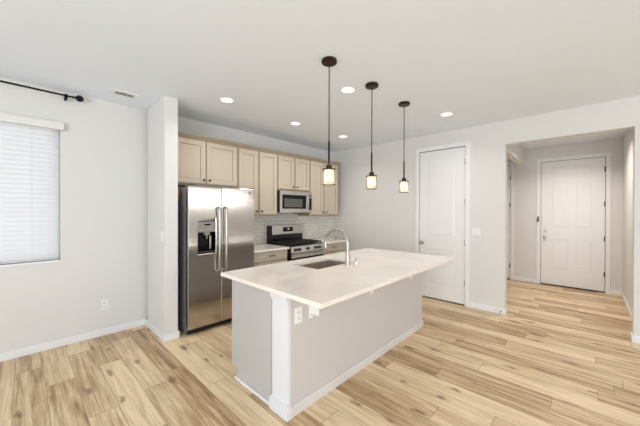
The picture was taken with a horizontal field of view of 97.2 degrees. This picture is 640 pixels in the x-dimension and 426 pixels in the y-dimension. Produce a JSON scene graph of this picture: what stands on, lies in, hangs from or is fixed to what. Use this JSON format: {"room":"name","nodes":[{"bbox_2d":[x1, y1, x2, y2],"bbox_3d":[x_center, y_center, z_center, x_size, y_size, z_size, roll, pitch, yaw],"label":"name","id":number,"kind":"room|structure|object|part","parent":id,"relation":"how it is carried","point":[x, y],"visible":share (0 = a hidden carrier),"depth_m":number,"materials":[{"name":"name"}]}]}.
{"room":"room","nodes":[
{"label":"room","id":0,"kind":"room"},
{"bbox_2d":[0,77,147,353],"bbox_3d":[-3.880,0.076,1.985,0.130,2.749,4.800,0,0,43],"label":"wall","id":1,"kind":"structure","parent":0,"point":[104,144],"depth_m":3.20,"materials":[{"name":"white paint"}]},
{"bbox_2d":[0,130,60,266],"bbox_3d":[-3.359,-0.200,2.516,0.132,1.472,1.533,0,0,43],"label":"window","id":2,"kind":"structure","parent":1,"relation":"in","point":[55,260],"depth_m":3.04,"materials":[{"name":"white paint"}]},
{"bbox_3d":[-3.343,0.525,2.502,0.082,0.022,1.533,0,0,43],"label":"sill","id":3,"kind":"part","parent":2,"relation":"part of","materials":[{"name":"white paint"}]},
{"bbox_2d":[0,112,63,263],"bbox_3d":[-3.321,-0.219,2.477,0.122,1.458,1.585,0,0,43],"label":"window blind","id":4,"kind":"object","parent":2,"relation":"attached to","point":[29,194],"visible":1,"depth_m":2.88,"materials":[{"name":"white plastic"}]},
{"bbox_3d":[-3.347,0.502,2.506,0.046,0.016,1.505,0,0,43],"label":"rail","id":5,"kind":"part","parent":4,"relation":"part of","materials":[{"name":"white plastic"}]},
{"bbox_2d":[0,80,83,101],"bbox_3d":[-3.329,-1.233,2.372,0.124,0.075,2.064,0,0,43],"label":"curtain rod","id":6,"kind":"object","parent":1,"relation":"attached to","point":[78,98],"visible":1,"depth_m":2.92,"materials":[{"name":"black metal"}]},
{"bbox_2d":[0,319,144,361],"bbox_3d":[-3.814,1.412,1.960,0.013,0.078,4.590,0,0,43],"label":"baseboard","id":7,"kind":"structure","parent":1,"relation":"attached to","point":[5,356],"depth_m":3.07,"materials":[{"name":"white paint"}]},
{"bbox_2d":[101,299,107,309],"bbox_3d":[-2.531,1.087,3.313,0.009,0.117,0.072,0,0,43],"label":"wall outlet","id":8,"kind":"object","parent":1,"relation":"attached to","point":[104,303],"visible":1,"depth_m":3.31,"materials":[{"name":"white plastic"}]},
{"bbox_2d":[148,96,177,334],"bbox_3d":[-1.913,0.074,3.415,0.625,2.749,0.143,0,0,43],"label":"wall partition","id":9,"kind":"structure","parent":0,"point":[163,115],"depth_m":3.23,"materials":[{"name":"white paint"}]},
{"bbox_2d":[145,319,179,341],"bbox_3d":[-1.930,1.409,3.434,0.691,0.078,0.169,0,0,43],"label":"baseboard","id":10,"kind":"structure","parent":9,"relation":"attached to","point":[173,335],"depth_m":3.23,"materials":[{"name":"white paint"}]},
{"bbox_2d":[161,231,163,241],"bbox_3d":[-1.787,0.280,3.190,0.072,0.117,0.010,0,0,43],"label":"light switch","id":11,"kind":"object","parent":9,"relation":"attached to","point":[162,233],"visible":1,"depth_m":3.18,"materials":[{"name":"white plastic"}]},
{"bbox_2d":[178,116,333,244],"bbox_3d":[-0.945,0.069,5.032,0.196,2.749,3.661,0,0,43],"label":"wall","id":12,"kind":"structure","parent":0,"point":[186,125],"depth_m":4.64,"materials":[{"name":"white paint"}]},
{"bbox_2d":[178,136,236,187],"bbox_3d":[-1.627,-0.655,3.895,0.370,0.613,0.915,0,0,43],"label":"upper cabinet","id":13,"kind":"object","parent":12,"relation":"attached to","point":[200,162],"visible":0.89,"depth_m":3.79,"materials":[{"name":"beige wood"}]},
{"bbox_3d":[-1.671,-0.657,3.640,0.020,0.563,0.385,0,0,43],"label":"door","id":14,"kind":"part","parent":13,"relation":"part of","materials":[{"name":"beige wood"}]},
{"bbox_3d":[-1.372,-0.657,3.955,0.020,0.563,0.446,0,0,43],"label":"door","id":15,"kind":"part","parent":13,"relation":"part of","materials":[{"name":"beige wood"}]},
{"bbox_2d":[178,131,340,164],"bbox_3d":[-0.827,-0.985,4.741,0.364,0.044,3.275,0,0,43],"label":"crown molding","id":16,"kind":"structure","parent":13,"relation":"on","point":[180,133],"depth_m":4.23,"materials":[{"name":"beige wood"}]},
{"bbox_2d":[237,146,276,215],"bbox_3d":[-1.060,-0.451,4.495,0.370,1.023,0.734,0,0,43],"label":"upper cabinet","id":17,"kind":"object","parent":12,"relation":"attached to","point":[256,169],"visible":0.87,"depth_m":4.41,"materials":[{"name":"beige wood"}]},
{"bbox_3d":[-1.082,-0.453,4.262,0.020,0.973,0.318,0,0,43],"label":"door","id":18,"kind":"part","parent":17,"relation":"part of","materials":[{"name":"beige wood"}]},
{"bbox_3d":[-0.830,-0.454,4.528,0.020,0.973,0.334,0,0,43],"label":"door","id":19,"kind":"part","parent":17,"relation":"part of","materials":[{"name":"beige wood"}]},
{"bbox_2d":[277,154,308,191],"bbox_3d":[-0.551,-0.663,5.029,0.370,0.601,0.740,0,0,43],"label":"upper cabinet","id":20,"kind":"object","parent":12,"relation":"attached to","point":[292,172],"visible":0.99,"depth_m":4.88,"materials":[{"name":"beige wood"}]},
{"bbox_3d":[-0.572,-0.665,4.799,0.020,0.551,0.336,0,0,43],"label":"door","id":21,"kind":"part","parent":20,"relation":"part of","materials":[{"name":"beige wood"}]},
{"bbox_2d":[277,190,311,212],"bbox_3d":[-0.525,-0.167,5.008,0.424,0.387,0.735,0,0,43],"label":"microwave","id":22,"kind":"object","parent":20,"relation":"attached to","point":[287,201],"visible":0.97,"depth_m":4.85,"materials":[{"name":"silver metal"}]},
{"bbox_3d":[-0.318,-0.666,5.067,0.020,0.551,0.332,0,0,43],"label":"door","id":23,"kind":"part","parent":20,"relation":"part of","materials":[{"name":"beige wood"}]},
{"bbox_2d":[254,214,343,243],"bbox_3d":[-0.472,0.296,5.183,0.284,0.495,2.531,0,0,43],"label":"tile backsplash","id":24,"kind":"structure","parent":12,"relation":"attached to","point":[314,227],"depth_m":5.59,"materials":[{"name":"white tile"}]},
{"bbox_2d":[298,160,337,215],"bbox_3d":[-0.013,-0.446,5.598,0.370,1.038,0.823,0,0,43],"label":"upper cabinet","id":25,"kind":"object","parent":12,"relation":"attached to","point":[324,197],"visible":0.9,"depth_m":5.42,"materials":[{"name":"beige wood"}]},
{"bbox_3d":[-0.059,-0.448,5.341,0.020,0.988,0.350,0,0,43],"label":"door","id":26,"kind":"part","parent":25,"relation":"part of","materials":[{"name":"beige wood"}]},
{"bbox_3d":[0.224,-0.449,5.639,0.020,0.988,0.397,0,0,43],"label":"door","id":27,"kind":"part","parent":25,"relation":"part of","materials":[{"name":"beige wood"}]},
{"bbox_2d":[0,0,639,151],"bbox_3d":[1.759,-1.335,1.567,9.016,0.100,12.100,0,0,43],"label":"ceiling","id":28,"kind":"structure","parent":0,"point":[482,62],"depth_m":2.40,"materials":[{"name":"white paint"}]},
{"bbox_2d":[110,89,138,99],"bbox_3d":[-2.156,-1.296,3.110,0.160,0.008,0.235,0,0,43],"label":"ceiling vent","id":29,"kind":"object","parent":28,"relation":"in","point":[114,91],"visible":1,"depth_m":3.10,"materials":[{"name":"white metal"}]},
{"bbox_2d":[219,97,234,102],"bbox_3d":[-1.079,-1.295,3.269,0.176,0.006,0.176,0,0,43],"label":"recessed light","id":30,"kind":"object","parent":28,"relation":"in","point":[222,99],"visible":1,"depth_m":3.27,"materials":[{"name":"white paint"}]},
{"bbox_2d":[290,122,300,125],"bbox_3d":[-0.360,-1.297,4.145,0.176,0.006,0.176,0,0,43],"label":"recessed light","id":31,"kind":"object","parent":28,"relation":"in","point":[291,123],"visible":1,"depth_m":4.13,"materials":[{"name":"white"}]},
{"bbox_2d":[321,56,336,185],"bbox_3d":[0.077,-0.761,2.402,0.132,1.062,0.132,0,0,43],"label":"pendant light","id":32,"kind":"object","parent":28,"relation":"hanging from","point":[328,61],"visible":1,"depth_m":2.38,"materials":[{"name":"brown metal"}]},
{"bbox_3d":[0.077,-0.484,2.403,0.052,0.238,0.052,0,0,43],"label":"socket stem","id":33,"kind":"part","parent":32,"relation":"part of","materials":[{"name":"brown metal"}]},
{"bbox_3d":[0.078,-0.929,2.401,0.009,0.671,0.009,0,0,43],"label":"rod","id":34,"kind":"part","parent":32,"relation":"part of","materials":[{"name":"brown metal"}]},
{"bbox_2d":[340,86,355,93],"bbox_3d":[0.297,-1.291,2.991,0.176,0.006,0.176,0,0,43],"label":"recessed light","id":35,"kind":"object","parent":28,"relation":"in","point":[346,90],"visible":1,"depth_m":2.99,"materials":[{"name":"white plastic"}]},
{"bbox_2d":[365,82,378,189],"bbox_3d":[0.525,-0.762,2.863,0.132,1.062,0.132,0,0,43],"label":"pendant light","id":36,"kind":"object","parent":28,"relation":"hanging from","point":[371,179],"visible":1,"depth_m":2.84,"materials":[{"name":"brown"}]},
{"bbox_3d":[0.525,-0.485,2.864,0.052,0.238,0.052,0,0,43],"label":"socket stem","id":37,"kind":"part","parent":36,"relation":"part of","materials":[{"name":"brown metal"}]},
{"bbox_3d":[0.526,-0.930,2.862,0.009,0.671,0.009,0,0,43],"label":"rod","id":38,"kind":"part","parent":36,"relation":"part of","materials":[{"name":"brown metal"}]},
{"bbox_2d":[398,101,409,192],"bbox_3d":[1.000,-0.763,3.353,0.132,1.062,0.132,0,0,43],"label":"pendant light","id":39,"kind":"object","parent":28,"relation":"hanging from","point":[404,185],"visible":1,"depth_m":3.33,"materials":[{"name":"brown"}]},
{"bbox_3d":[0.999,-0.486,3.354,0.052,0.238,0.052,0,0,43],"label":"socket stem","id":40,"kind":"part","parent":39,"relation":"part of","materials":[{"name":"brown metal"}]},
{"bbox_3d":[1.000,-0.931,3.352,0.009,0.671,0.009,0,0,43],"label":"rod","id":41,"kind":"part","parent":39,"relation":"part of","materials":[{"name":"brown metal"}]},
{"bbox_2d":[411,129,425,132],"bbox_3d":[1.567,-1.294,4.492,0.200,0.008,0.120,0,0,43],"label":"ceiling vent","id":42,"kind":"object","parent":28,"relation":"in","point":[418,130],"visible":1,"depth_m":4.48,"materials":[{"name":"white metal"}]},
{"bbox_2d":[439,112,453,116],"bbox_3d":[1.677,-1.291,3.736,0.176,0.006,0.176,0,0,43],"label":"recessed light","id":43,"kind":"object","parent":28,"relation":"in","point":[445,114],"visible":1,"depth_m":3.73,"materials":[{"name":"white plastic"}]},
{"bbox_2d":[0,279,639,425],"bbox_3d":[1.753,1.514,1.579,9.016,0.100,12.100,0,0,43],"label":"floor","id":44,"kind":"structure","parent":0,"point":[558,356],"depth_m":2.46,"materials":[{"name":"brown wood"}]},
{"bbox_2d":[178,184,253,334],"bbox_3d":[-1.425,0.562,3.769,0.730,1.772,0.893,0,0,43],"label":"refrigerator","id":45,"kind":"object","parent":44,"relation":"on","point":[216,224],"visible":0.91,"depth_m":3.45,"materials":[{"name":"grey metal"}]},
{"bbox_3d":[-1.404,0.532,3.413,0.070,1.685,0.404,0,0,43],"label":"freezer door","id":46,"kind":"part","parent":45,"relation":"part of","materials":[{"name":"silver metal"}]},
{"bbox_3d":[-1.245,0.337,3.480,0.074,0.814,0.031,0,0,43],"label":"handle","id":47,"kind":"part","parent":45,"relation":"part of","materials":[{"name":"silver metal"}]},
{"bbox_3d":[-1.183,0.337,3.545,0.074,0.814,0.031,0,0,43],"label":"handle","id":48,"kind":"part","parent":45,"relation":"part of","materials":[{"name":"silver metal"}]},
{"bbox_3d":[-1.096,0.531,3.738,0.070,1.685,0.486,0,0,43],"label":"door","id":49,"kind":"part","parent":45,"relation":"part of","materials":[{"name":"silver metal"}]},
{"bbox_2d":[254,249,286,266],"bbox_3d":[-0.946,1.012,4.399,0.680,0.869,0.647,0,0,43],"label":"base cabinet","id":50,"kind":"object","parent":44,"relation":"on","point":[271,257],"visible":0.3,"depth_m":4.17,"materials":[{"name":"beige wood"}]},
{"bbox_3d":[-0.837,1.036,4.080,0.020,0.587,0.295,0,0,43],"label":"door","id":51,"kind":"part","parent":50,"relation":"part of","materials":[{"name":"beige wood"}]},
{"bbox_2d":[254,244,288,252],"bbox_3d":[-0.944,0.561,4.393,0.666,0.030,0.658,0,0,43],"label":"countertop","id":52,"kind":"structure","parent":50,"relation":"on","point":[258,248],"depth_m":4.33,"materials":[{"name":"beige stone"}]},
{"bbox_3d":[-0.623,1.036,4.305,0.020,0.587,0.297,0,0,43],"label":"door","id":53,"kind":"part","parent":50,"relation":"part of","materials":[{"name":"beige wood"}]},
{"bbox_2d":[267,224,323,260],"bbox_3d":[-0.424,0.840,4.893,0.735,1.210,0.776,0,0,43],"label":"gas range","id":54,"kind":"object","parent":44,"relation":"on","point":[291,236],"visible":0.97,"depth_m":4.84,"materials":[{"name":"silver metal"}]},
{"bbox_2d":[271,242,322,247],"bbox_3d":[-0.401,0.549,4.870,0.520,0.023,0.776,0,0,43],"label":"cooktop","id":55,"kind":"object","parent":54,"relation":"in","point":[289,244],"depth_m":4.66,"materials":[{"name":"black metal"}]},
{"bbox_2d":[287,248,321,260],"bbox_3d":[-0.455,1.002,4.922,0.645,0.885,0.776,0,0,43],"label":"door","id":56,"kind":"structure","parent":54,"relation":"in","point":[289,250],"depth_m":4.50,"materials":[{"name":"silver metal"}]},
{"bbox_3d":[-0.203,0.936,4.693,0.034,0.550,0.750,0,0,43],"label":"oven door","id":57,"kind":"part","parent":54,"relation":"part of","materials":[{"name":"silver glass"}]},
{"bbox_3d":[-0.206,0.601,4.697,0.060,0.100,0.752,0,0,43],"label":"control panel","id":58,"kind":"part","parent":54,"relation":"part of","materials":[{"name":"silver metal"}]},
{"bbox_3d":[-0.198,0.696,4.688,0.028,0.070,0.750,0,0,43],"label":"door rail","id":59,"kind":"part","parent":54,"relation":"part of","materials":[{"name":"silver metal"}]},
{"bbox_3d":[-0.174,0.692,4.662,0.057,0.024,0.690,0,0,43],"label":"handle","id":60,"kind":"part","parent":54,"relation":"part of","materials":[{"name":"silver metal"}]},
{"bbox_2d":[232,272,422,421],"bbox_3d":[0.296,1.013,3.001,0.930,0.883,2.247,0,0,43],"label":"kitchen island","id":61,"kind":"object","parent":44,"relation":"on","point":[289,366],"visible":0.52,"depth_m":2.31,"materials":[{"name":"grey paint"}]},
{"bbox_3d":[-0.555,1.445,2.289,0.521,0.022,0.017,0,0,43],"label":"shoe molding","id":62,"kind":"part","parent":61,"relation":"part of","materials":[{"name":"white paint"}]},
{"bbox_3d":[-0.572,1.014,2.325,0.582,0.883,0.014,0,0,43],"label":"panel","id":63,"kind":"part","parent":61,"relation":"part of","materials":[{"name":"grey paint"}]},
{"bbox_3d":[-0.289,1.408,2.040,0.208,0.100,0.046,0,0,43],"label":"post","id":64,"kind":"part","parent":61,"relation":"part of","materials":[{"name":"white paint"}]},
{"bbox_3d":[-0.282,1.016,2.043,0.178,0.883,0.030,0,0,43],"label":"corner post","id":65,"kind":"part","parent":61,"relation":"part of","materials":[{"name":"white paint"}]},
{"bbox_2d":[294,306,301,324],"bbox_3d":[-0.155,0.748,2.040,0.009,0.117,0.072,0,0,43],"label":"wall outlet","id":66,"kind":"object","parent":61,"relation":"attached to","point":[297,311],"visible":1,"depth_m":2.03,"materials":[{"name":"white plastic"}]},
{"bbox_2d":[221,248,454,308],"bbox_3d":[0.363,0.556,2.939,1.231,0.030,2.337,0,0,43],"label":"island countertop","id":67,"kind":"structure","parent":61,"relation":"on","point":[375,268],"depth_m":2.45,"materials":[{"name":"beige stone"}]},
{"bbox_2d":[299,260,344,268],"bbox_3d":[0.044,0.650,3.002,0.402,0.158,0.609,0,0,43],"label":"sink","id":68,"kind":"object","parent":67,"relation":"in","point":[328,263],"visible":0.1,"depth_m":3.25,"materials":[{"name":"silver metal"}]},
{"bbox_2d":[324,228,351,265],"bbox_3d":[0.183,0.355,2.973,0.354,0.371,0.085,0,0,43],"label":"faucet","id":69,"kind":"object","parent":67,"relation":"on","point":[348,255],"visible":1,"depth_m":2.88,"materials":[{"name":"silver metal"}]},
{"bbox_3d":[0.171,0.297,2.967,0.334,0.255,0.030,0,0,43],"label":"spout","id":70,"kind":"part","parent":69,"relation":"part of","materials":[{"name":"silver metal"}]},
{"bbox_3d":[0.480,1.416,2.859,0.215,0.080,2.201,0,0,43],"label":"baseboard","id":71,"kind":"part","parent":61,"relation":"part of","materials":[{"name":"white paint"}]},
{"bbox_2d":[323,242,342,254],"bbox_3d":[0.030,1.009,5.428,0.680,0.869,0.605,0,0,43],"label":"base cabinet","id":72,"kind":"object","parent":44,"relation":"on","point":[333,248],"visible":0.21,"depth_m":5.23,"materials":[{"name":"beige wood"}]},
{"bbox_2d":[312,238,345,244],"bbox_3d":[0.037,0.559,5.427,0.666,0.030,0.625,0,0,43],"label":"countertop","id":73,"kind":"structure","parent":72,"relation":"on","point":[329,241],"depth_m":5.38,"materials":[{"name":"beige stone"}]},
{"bbox_3d":[0.248,0.654,5.222,0.020,0.127,0.573,0,0,43],"label":"drawer","id":74,"kind":"part","parent":72,"relation":"part of","materials":[{"name":"beige wood"}]},
{"bbox_2d":[333,96,639,336],"bbox_3d":[2.246,0.078,4.439,5.250,2.749,0.130,0,0,43],"label":"wall","id":75,"kind":"structure","parent":0,"point":[383,217],"depth_m":4.21,"materials":[{"name":"white paint"}]},
{"bbox_2d":[415,141,469,306],"bbox_3d":[1.988,0.183,4.619,0.866,2.537,0.164,0,0,43],"label":"door","id":76,"kind":"structure","parent":75,"relation":"in","point":[444,173],"depth_m":4.56,"materials":[{"name":"white paint"}]},
{"bbox_2d":[472,228,479,235],"bbox_3d":[2.348,0.302,4.246,0.118,0.117,0.010,0,0,43],"label":"light switch","id":77,"kind":"object","parent":75,"relation":"attached to","point":[475,231],"visible":1,"depth_m":4.25,"materials":[{"name":"white plastic"}]},
{"bbox_2d":[469,302,639,343],"bbox_3d":[2.515,1.415,4.187,4.500,0.078,0.156,0,0,43],"label":"baseboard","id":78,"kind":"structure","parent":75,"relation":"attached to","point":[635,339],"depth_m":4.07,"materials":[{"name":"white paint"}]},
{"bbox_2d":[507,144,525,165],"bbox_3d":[3.424,-1.132,5.041,0.120,0.329,2.369,0,0,43],"label":"wall","id":79,"kind":"structure","parent":0,"point":[516,153],"depth_m":5.22,"materials":[{"name":"white paint"}]},
{"bbox_2d":[507,138,622,290],"bbox_3d":[4.364,0.076,5.874,2.850,2.749,0.130,0,0,43],"label":"wall","id":80,"kind":"structure","parent":0,"point":[525,177],"depth_m":5.71,"materials":[{"name":"white paint"}]},
{"bbox_2d":[507,162,513,279],"bbox_3d":[3.832,0.188,6.349,0.915,2.520,0.114,0,0,43],"label":"door","id":81,"kind":"structure","parent":80,"relation":"in","point":[510,165],"depth_m":6.04,"materials":[{"name":"white paint"}]},
{"bbox_2d":[536,152,610,293],"bbox_3d":[4.804,0.194,5.392,1.053,2.520,0.164,0,0,43],"label":"door","id":82,"kind":"structure","parent":80,"relation":"in","point":[574,195],"depth_m":5.35,"materials":[{"name":"white paint"}]},
{"bbox_2d":[622,129,632,311],"bbox_3d":[4.502,0.085,4.021,0.100,2.749,2.369,0,0,43],"label":"wall","id":83,"kind":"structure","parent":0,"point":[628,138],"depth_m":4.30,"materials":[{"name":"white paint"}]},
{"bbox_2d":[514,276,631,319],"bbox_3d":[3.891,1.416,4.604,1.578,0.078,2.369,0,0,43],"label":"baseboard","id":84,"kind":"structure","parent":83,"relation":"attached to","point":[616,292],"depth_m":4.97,"materials":[{"name":"white paint"}]}
]}

